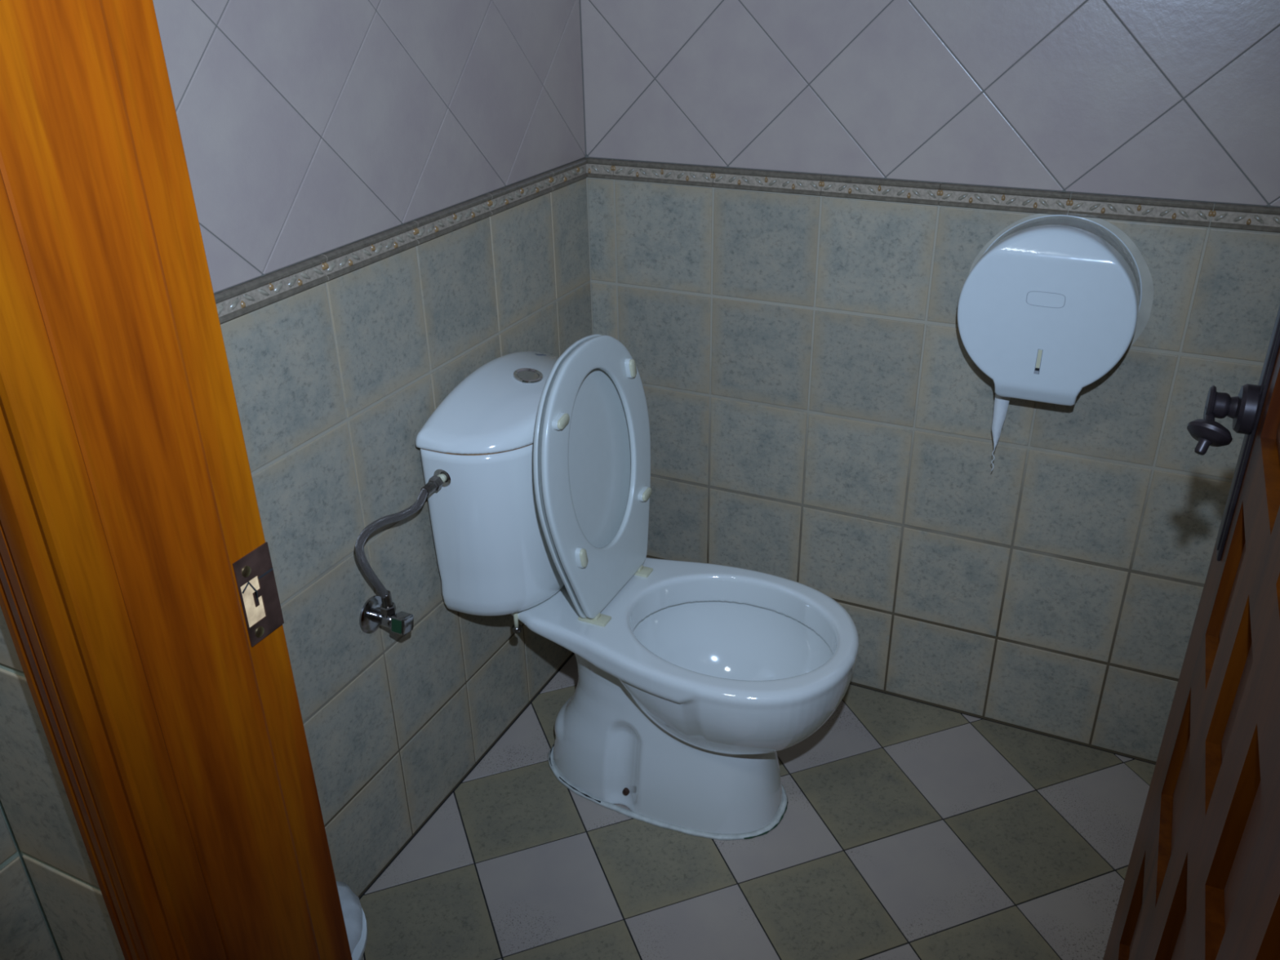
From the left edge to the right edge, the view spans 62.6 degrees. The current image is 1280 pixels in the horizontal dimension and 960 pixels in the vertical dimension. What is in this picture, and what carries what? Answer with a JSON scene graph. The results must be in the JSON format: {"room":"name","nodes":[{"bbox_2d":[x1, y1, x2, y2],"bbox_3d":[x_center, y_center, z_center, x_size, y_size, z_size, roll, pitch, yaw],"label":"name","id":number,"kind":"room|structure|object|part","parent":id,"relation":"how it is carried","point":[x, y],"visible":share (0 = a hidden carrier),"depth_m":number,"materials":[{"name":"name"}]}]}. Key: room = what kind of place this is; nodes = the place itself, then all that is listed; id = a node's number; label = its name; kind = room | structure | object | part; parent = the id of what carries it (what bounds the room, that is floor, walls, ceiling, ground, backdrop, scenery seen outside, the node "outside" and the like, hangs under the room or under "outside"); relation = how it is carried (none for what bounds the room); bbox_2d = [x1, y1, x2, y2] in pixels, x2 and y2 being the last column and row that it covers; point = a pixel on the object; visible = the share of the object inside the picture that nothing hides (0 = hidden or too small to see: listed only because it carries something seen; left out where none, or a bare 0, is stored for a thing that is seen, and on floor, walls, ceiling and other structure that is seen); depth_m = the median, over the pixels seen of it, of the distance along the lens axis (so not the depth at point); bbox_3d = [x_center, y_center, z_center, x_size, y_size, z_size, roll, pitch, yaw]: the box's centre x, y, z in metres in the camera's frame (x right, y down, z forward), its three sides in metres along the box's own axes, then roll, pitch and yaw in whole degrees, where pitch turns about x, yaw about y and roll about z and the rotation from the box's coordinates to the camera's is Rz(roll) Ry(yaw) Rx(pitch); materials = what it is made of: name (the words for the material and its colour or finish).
{"room":"public restroom","nodes":[
{"label":"public restroom","id":0,"kind":"room"},
{"bbox_2d":[0,807,60,959],"bbox_3d":[-0.867,0.180,0.072,0.128,2.550,1.444,11,30,23],"label":"wall","id":1,"kind":"structure","parent":0,"point":[24,933],"depth_m":0.84,"materials":[{"name":"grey tile"}]},
{"bbox_2d":[0,606,124,959],"bbox_3d":[0.245,0.005,0.371,2.102,2.550,0.138,11,30,23],"label":"wall","id":2,"kind":"structure","parent":0,"point":[35,806],"depth_m":0.79,"materials":[{"name":"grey tile"}]},
{"bbox_2d":[0,0,352,959],"bbox_3d":[0.009,0.095,0.535,0.844,2.151,0.162,11,30,23],"label":"trim","id":3,"kind":"structure","parent":2,"relation":"attached to","point":[140,602],"depth_m":0.65,"materials":[{"name":"brown wood"}]},
{"bbox_3d":[-0.364,0.055,0.626,0.087,2.151,0.020,11,30,23],"label":"casing","id":4,"kind":"part","parent":3,"relation":"part of","materials":[{"name":"brown wood"}]},
{"bbox_3d":[-0.276,0.083,0.762,0.001,0.070,0.033,11,30,23],"label":"strike plate","id":5,"kind":"part","parent":3,"relation":"part of","materials":[{"name":"brown metal"}]},
{"bbox_2d":[152,0,592,897],"bbox_3d":[-0.441,-0.476,1.390,0.128,2.600,1.336,11,30,23],"label":"wall","id":6,"kind":"structure","parent":0,"point":[390,196],"depth_m":1.55,"materials":[{"name":"tile"}]},
{"bbox_2d":[359,595,413,635],"bbox_3d":[-0.383,0.214,1.615,0.070,0.060,0.060,11,30,23],"label":"angle valve","id":7,"kind":"object","parent":6,"relation":"attached to","point":[371,619],"visible":0.94,"depth_m":1.61,"materials":[{"name":"silver metal"}]},
{"bbox_2d":[355,475,443,616],"bbox_3d":[-0.363,0.109,1.599,0.031,0.176,0.192,14,31,27],"label":"flexible hose","id":8,"kind":"object","parent":7,"relation":"attached to","point":[388,608],"visible":1,"depth_m":1.57,"materials":[{"name":"metal"}]},
{"bbox_3d":[-0.363,0.218,1.606,0.025,0.031,0.031,11,30,23],"label":"valve knob","id":9,"kind":"part","parent":7,"relation":"part of","materials":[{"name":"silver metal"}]},
{"bbox_2d":[359,653,1155,959],"bbox_3d":[0.186,1.164,0.931,2.220,0.120,2.902,11,30,23],"label":"floor","id":10,"kind":"structure","parent":0,"point":[908,829],"depth_m":1.80,"materials":[{"name":"tile"}]},
{"bbox_2d":[336,880,368,959],"bbox_3d":[-0.457,0.700,1.411,0.211,0.288,0.215,11,30,23],"label":"waste bin","id":11,"kind":"object","parent":10,"relation":"on","point":[354,917],"visible":0.25,"depth_m":1.38,"materials":[{"name":"white plastic"}]},
{"bbox_2d":[415,333,858,840],"bbox_3d":[0.039,0.186,1.787,0.670,0.844,0.404,11,30,23],"label":"toilet","id":12,"kind":"object","parent":10,"relation":"on","point":[694,677],"visible":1,"depth_m":1.76,"materials":[{"name":"ceramic"}]},
{"bbox_3d":[-0.185,-0.148,1.738,0.181,0.071,0.396,11,30,23],"label":"tank lid","id":13,"kind":"part","parent":12,"relation":"part of","materials":[{"name":"ceramic"}]},
{"bbox_3d":[-0.183,0.028,1.829,0.173,0.320,0.384,11,30,23],"label":"tank","id":14,"kind":"part","parent":12,"relation":"part of","materials":[{"name":"ceramic"}]},
{"bbox_3d":[-0.075,-0.014,1.754,0.055,0.454,0.359,11,30,23],"label":"seat lid","id":15,"kind":"part","parent":12,"relation":"part of","materials":[{"name":"white plastic"}]},
{"bbox_3d":[-0.062,-0.012,1.747,0.055,0.451,0.358,11,30,23],"label":"seat","id":16,"kind":"part","parent":12,"relation":"part of","materials":[{"name":"white plastic"}]},
{"bbox_3d":[0.054,0.390,1.890,0.648,0.385,0.362,11,30,23],"label":"bowl","id":17,"kind":"part","parent":12,"relation":"part of","materials":[{"name":"ceramic"}]},
{"bbox_2d":[579,0,1279,764],"bbox_3d":[0.484,-0.654,1.702,1.490,2.600,0.128,11,30,23],"label":"wall","id":18,"kind":"structure","parent":0,"point":[793,204],"depth_m":1.84,"materials":[{"name":"tile"}]},
{"bbox_2d":[957,213,1154,405],"bbox_3d":[0.651,-0.268,1.664,0.286,0.278,0.128,11,30,23],"label":"dispenser","id":19,"kind":"object","parent":18,"relation":"attached to","point":[1051,304],"visible":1,"depth_m":1.61,"materials":[{"name":"white plastic"}]},
{"bbox_2d":[991,393,1009,471],"bbox_3d":[0.608,-0.089,1.783,0.028,0.164,0.009,11,30,23],"label":"toilet paper","id":20,"kind":"object","parent":19,"relation":"hanging from","point":[1001,403],"visible":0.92,"depth_m":1.77,"materials":[{"name":"white paper"}]},
{"bbox_3d":[0.655,-0.283,1.680,0.258,0.258,0.084,11,30,23],"label":"casing","id":21,"kind":"part","parent":19,"relation":"part of","materials":[{"name":"white plastic"}]},
{"bbox_2d":[1102,305,1279,959],"bbox_3d":[0.441,0.036,0.751,0.091,2.018,0.602,11,30,23],"label":"door","id":22,"kind":"structure","parent":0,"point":[1202,882],"depth_m":0.85,"materials":[{"name":"brown wood"}]},
{"bbox_3d":[0.534,0.483,1.122,0.004,0.143,0.090,11,30,23],"label":"panel","id":23,"kind":"part","parent":22,"relation":"part of","materials":[{"name":"brown wood"}]},
{"bbox_3d":[0.417,0.396,0.810,0.004,0.136,0.157,11,30,23],"label":"panel","id":24,"kind":"part","parent":22,"relation":"part of","materials":[{"name":"brown wood"}]},
{"bbox_3d":[0.516,0.300,0.994,0.004,0.136,0.157,11,30,23],"label":"panel","id":25,"kind":"part","parent":22,"relation":"part of","materials":[{"name":"brown wood"}]},
{"bbox_3d":[0.514,-0.054,0.949,0.008,0.016,0.034,10,29,20],"label":"lever","id":26,"kind":"part","parent":22,"relation":"part of","materials":[{"name":"metal"}]},
{"bbox_3d":[0.507,-0.040,0.937,0.031,0.032,0.037,-11,29,-19],"label":"knob","id":27,"kind":"part","parent":22,"relation":"part of","materials":[{"name":"metal"}]},
{"bbox_3d":[0.536,-0.066,0.953,0.040,0.045,0.045,11,30,23],"label":"handle","id":28,"kind":"part","parent":22,"relation":"part of","materials":[{"name":"metal"}]},
{"bbox_3d":[0.527,0.104,0.927,0.004,0.142,0.090,11,30,23],"label":"panel","id":29,"kind":"part","parent":22,"relation":"part of","materials":[{"name":"brown wood"}]},
{"bbox_3d":[0.456,0.173,0.796,0.004,0.142,0.089,11,30,23],"label":"panel","id":30,"kind":"part","parent":22,"relation":"part of","materials":[{"name":"brown wood"}]},
{"bbox_3d":[0.386,0.241,0.665,0.004,0.142,0.089,11,30,23],"label":"panel","id":31,"kind":"part","parent":22,"relation":"part of","materials":[{"name":"brown wood"}]},
{"bbox_3d":[0.555,-0.078,0.940,0.005,0.332,0.036,11,30,23],"label":"lock plate","id":32,"kind":"part","parent":22,"relation":"part of","materials":[{"name":"metal"}]},
{"bbox_3d":[0.504,-0.084,0.784,0.004,0.194,0.181,11,30,23],"label":"panel","id":33,"kind":"part","parent":22,"relation":"part of","materials":[{"name":"brown wood"}]}
]}

